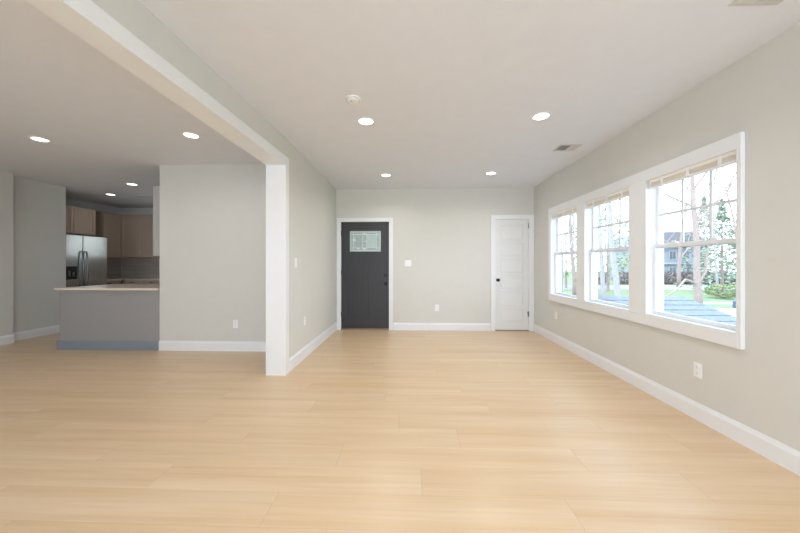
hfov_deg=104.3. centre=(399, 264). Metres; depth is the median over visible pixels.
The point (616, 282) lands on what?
bare tree
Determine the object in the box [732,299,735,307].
parked car
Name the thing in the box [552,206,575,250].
window blind
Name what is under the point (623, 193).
window blind
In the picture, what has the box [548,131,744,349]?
trim
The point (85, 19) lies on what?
trim
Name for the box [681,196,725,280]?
evergreen tree
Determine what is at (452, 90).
ceiling
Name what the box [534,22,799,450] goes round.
wall
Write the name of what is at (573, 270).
bare tree
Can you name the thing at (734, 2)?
ceiling vent
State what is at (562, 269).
bare tree
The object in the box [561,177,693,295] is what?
bare tree
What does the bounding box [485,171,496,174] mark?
recessed light
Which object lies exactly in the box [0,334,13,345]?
baseboard
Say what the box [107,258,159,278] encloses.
backsplash
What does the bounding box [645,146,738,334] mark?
window
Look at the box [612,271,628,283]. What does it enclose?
bush
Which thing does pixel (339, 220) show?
trim
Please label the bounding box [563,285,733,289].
road
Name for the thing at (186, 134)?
recessed light
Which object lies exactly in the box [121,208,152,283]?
wall
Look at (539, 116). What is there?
recessed light
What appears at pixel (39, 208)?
wall
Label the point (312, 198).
wall
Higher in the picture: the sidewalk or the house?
the house
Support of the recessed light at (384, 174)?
in the ceiling
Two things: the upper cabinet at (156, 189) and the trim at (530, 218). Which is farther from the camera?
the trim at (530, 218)
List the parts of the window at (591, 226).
sash, sash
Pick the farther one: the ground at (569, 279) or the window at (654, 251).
the ground at (569, 279)
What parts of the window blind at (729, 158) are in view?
head rail, rail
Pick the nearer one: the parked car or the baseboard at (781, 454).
the baseboard at (781, 454)
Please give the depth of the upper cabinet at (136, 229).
7.59 m
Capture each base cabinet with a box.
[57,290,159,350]
[107,280,120,284]
[123,280,142,283]
[143,280,159,283]
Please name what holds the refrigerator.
on the floor
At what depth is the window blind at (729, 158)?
2.52 m
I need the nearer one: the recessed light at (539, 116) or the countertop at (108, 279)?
the recessed light at (539, 116)
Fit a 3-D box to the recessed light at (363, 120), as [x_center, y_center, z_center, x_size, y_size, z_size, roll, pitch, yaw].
[-0.341,-1.436,3.126,0.176,0.008,0.176,0,0,2]
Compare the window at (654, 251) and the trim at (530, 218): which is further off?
the trim at (530, 218)
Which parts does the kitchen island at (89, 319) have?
trim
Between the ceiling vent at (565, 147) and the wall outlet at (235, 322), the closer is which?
the ceiling vent at (565, 147)
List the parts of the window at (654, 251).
sash, sash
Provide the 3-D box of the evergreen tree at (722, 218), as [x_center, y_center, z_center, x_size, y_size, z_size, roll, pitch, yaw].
[31.040,-1.403,30.008,5.153,9.916,5.225,0,0,2]
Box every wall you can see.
[0,171,12,335]
[13,176,65,332]
[66,197,120,280]
[91,0,335,357]
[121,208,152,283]
[159,164,265,351]
[336,187,533,322]
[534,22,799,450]
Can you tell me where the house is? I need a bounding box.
[604,232,711,280]
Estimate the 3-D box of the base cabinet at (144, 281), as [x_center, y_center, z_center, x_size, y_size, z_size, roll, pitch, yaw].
[-5.795,0.814,7.590,0.473,0.872,0.653,0,0,2]
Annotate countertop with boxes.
[54,284,159,289]
[107,278,159,280]
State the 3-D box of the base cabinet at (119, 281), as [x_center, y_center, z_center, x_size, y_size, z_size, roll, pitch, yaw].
[-6.849,0.814,6.988,0.653,0.872,0.615,0,0,2]
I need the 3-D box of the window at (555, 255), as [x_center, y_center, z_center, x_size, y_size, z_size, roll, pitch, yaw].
[2.524,-0.164,4.667,0.170,1.319,0.814,0,0,2]
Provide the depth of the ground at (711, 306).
20.27 m
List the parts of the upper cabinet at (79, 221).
door, door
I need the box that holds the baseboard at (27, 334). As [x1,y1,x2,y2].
[13,325,59,340]
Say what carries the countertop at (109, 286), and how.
on the kitchen island at (89, 319)
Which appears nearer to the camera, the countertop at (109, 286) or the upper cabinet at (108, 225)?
the countertop at (109, 286)
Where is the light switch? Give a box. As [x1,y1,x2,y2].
[405,260,410,265]
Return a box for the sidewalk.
[703,302,731,304]
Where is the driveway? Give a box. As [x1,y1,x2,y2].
[714,308,735,316]
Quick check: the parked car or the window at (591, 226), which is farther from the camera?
the parked car
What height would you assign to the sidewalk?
0.310 m
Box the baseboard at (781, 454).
[534,324,799,475]
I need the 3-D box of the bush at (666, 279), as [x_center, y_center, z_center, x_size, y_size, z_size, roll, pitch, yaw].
[37.044,1.846,42.980,2.561,1.930,2.609,0,0,2]
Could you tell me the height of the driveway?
0.030 m
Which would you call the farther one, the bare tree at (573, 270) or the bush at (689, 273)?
the bush at (689, 273)
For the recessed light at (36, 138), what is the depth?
3.57 m
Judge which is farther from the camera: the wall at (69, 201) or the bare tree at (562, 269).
the bare tree at (562, 269)
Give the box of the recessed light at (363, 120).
[357,117,374,124]
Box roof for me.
[598,296,735,324]
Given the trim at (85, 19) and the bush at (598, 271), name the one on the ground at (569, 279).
the bush at (598, 271)
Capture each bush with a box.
[598,271,609,283]
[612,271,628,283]
[664,271,676,283]
[681,270,693,283]
[701,271,718,283]
[704,284,735,298]
[712,271,735,283]
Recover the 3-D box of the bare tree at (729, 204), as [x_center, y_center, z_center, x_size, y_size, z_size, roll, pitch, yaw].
[28.418,-5.748,27.080,10.078,17.103,9.930,0,0,33]
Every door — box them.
[341,222,388,328]
[495,219,528,329]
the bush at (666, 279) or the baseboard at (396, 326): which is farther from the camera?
the bush at (666, 279)
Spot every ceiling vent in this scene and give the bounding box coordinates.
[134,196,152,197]
[553,144,581,150]
[727,0,783,5]
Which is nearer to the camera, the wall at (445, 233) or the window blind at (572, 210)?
the window blind at (572, 210)
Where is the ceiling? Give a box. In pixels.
[0,0,799,207]
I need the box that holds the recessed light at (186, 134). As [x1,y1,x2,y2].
[181,132,199,138]
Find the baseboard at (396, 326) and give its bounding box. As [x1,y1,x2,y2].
[393,323,490,330]
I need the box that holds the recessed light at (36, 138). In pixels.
[28,136,50,141]
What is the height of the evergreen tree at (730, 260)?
12.035 m
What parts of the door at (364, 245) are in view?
glass, glass frame, clear panel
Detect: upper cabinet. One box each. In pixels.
[66,205,95,235]
[94,211,121,257]
[121,214,159,257]
[153,186,159,255]
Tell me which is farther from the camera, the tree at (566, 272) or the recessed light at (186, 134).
the tree at (566, 272)
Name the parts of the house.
pane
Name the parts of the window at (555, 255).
sash, sash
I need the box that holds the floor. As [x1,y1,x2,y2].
[0,330,799,532]
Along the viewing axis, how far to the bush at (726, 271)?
42.30 m
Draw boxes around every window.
[550,204,576,299]
[584,185,629,311]
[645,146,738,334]
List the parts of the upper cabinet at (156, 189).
door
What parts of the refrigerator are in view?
freezer door, door handle, door handle, fresh food door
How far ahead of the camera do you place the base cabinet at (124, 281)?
7.31 m
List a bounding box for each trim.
[26,0,288,375]
[337,218,392,329]
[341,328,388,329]
[491,215,533,330]
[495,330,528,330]
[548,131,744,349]
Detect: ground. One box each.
[563,272,735,284]
[563,290,735,301]
[706,305,735,308]
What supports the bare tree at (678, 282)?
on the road
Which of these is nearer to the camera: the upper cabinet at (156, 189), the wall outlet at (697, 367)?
the wall outlet at (697, 367)
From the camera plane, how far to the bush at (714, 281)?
42.38 m
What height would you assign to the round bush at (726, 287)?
1.235 m
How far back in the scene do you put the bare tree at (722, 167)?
25.82 m
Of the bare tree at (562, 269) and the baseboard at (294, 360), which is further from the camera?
the bare tree at (562, 269)
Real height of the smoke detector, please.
0.032 m
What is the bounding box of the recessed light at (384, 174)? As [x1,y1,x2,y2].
[381,173,390,176]
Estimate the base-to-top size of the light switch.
0.117 m
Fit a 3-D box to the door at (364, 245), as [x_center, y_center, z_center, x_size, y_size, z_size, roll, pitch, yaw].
[-0.672,0.210,5.927,0.920,2.030,0.118,0,0,2]
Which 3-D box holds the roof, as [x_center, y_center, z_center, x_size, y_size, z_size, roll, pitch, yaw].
[4.170,1.694,6.213,2.915,2.112,11.100,0,0,2]
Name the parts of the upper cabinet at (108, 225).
door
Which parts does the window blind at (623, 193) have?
head rail, rail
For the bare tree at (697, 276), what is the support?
on the ground at (711, 306)
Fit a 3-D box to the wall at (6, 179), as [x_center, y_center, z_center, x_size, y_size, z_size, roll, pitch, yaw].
[-6.704,-0.095,4.889,1.090,2.690,0.160,0,0,2]
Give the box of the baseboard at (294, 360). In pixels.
[289,322,336,371]
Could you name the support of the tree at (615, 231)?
on the ground at (689, 294)
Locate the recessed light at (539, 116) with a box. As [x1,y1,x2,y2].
[531,112,550,120]
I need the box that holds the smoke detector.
[345,95,360,103]
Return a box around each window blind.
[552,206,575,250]
[586,188,628,247]
[649,150,735,242]
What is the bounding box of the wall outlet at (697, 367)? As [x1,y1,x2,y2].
[693,362,701,378]
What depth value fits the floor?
2.16 m
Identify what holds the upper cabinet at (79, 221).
attached to the wall at (69, 201)
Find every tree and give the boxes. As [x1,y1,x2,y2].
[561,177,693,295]
[561,197,627,294]
[561,215,603,292]
[561,228,575,287]
[571,202,626,295]
[598,213,628,290]
[601,167,724,243]
[622,167,735,286]
[664,165,735,303]
[664,170,735,294]
[665,168,735,245]
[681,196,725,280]
[691,198,735,292]
[710,216,735,284]
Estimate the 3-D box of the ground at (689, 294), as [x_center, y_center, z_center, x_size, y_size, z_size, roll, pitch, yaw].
[37.253,2.900,27.609,67.400,0.300,11.300,0,0,2]
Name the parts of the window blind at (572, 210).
head rail, rail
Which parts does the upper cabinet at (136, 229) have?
door, door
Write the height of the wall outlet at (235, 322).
0.117 m
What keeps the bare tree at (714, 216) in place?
on the ground at (689, 294)
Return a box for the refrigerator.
[66,234,106,286]
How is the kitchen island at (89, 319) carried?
on the floor
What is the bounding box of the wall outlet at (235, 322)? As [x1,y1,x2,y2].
[233,320,237,327]
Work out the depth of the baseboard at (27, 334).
5.34 m
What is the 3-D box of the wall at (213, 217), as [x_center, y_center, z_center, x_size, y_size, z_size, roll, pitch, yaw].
[-2.474,-0.095,4.538,2.038,2.690,0.136,0,0,2]

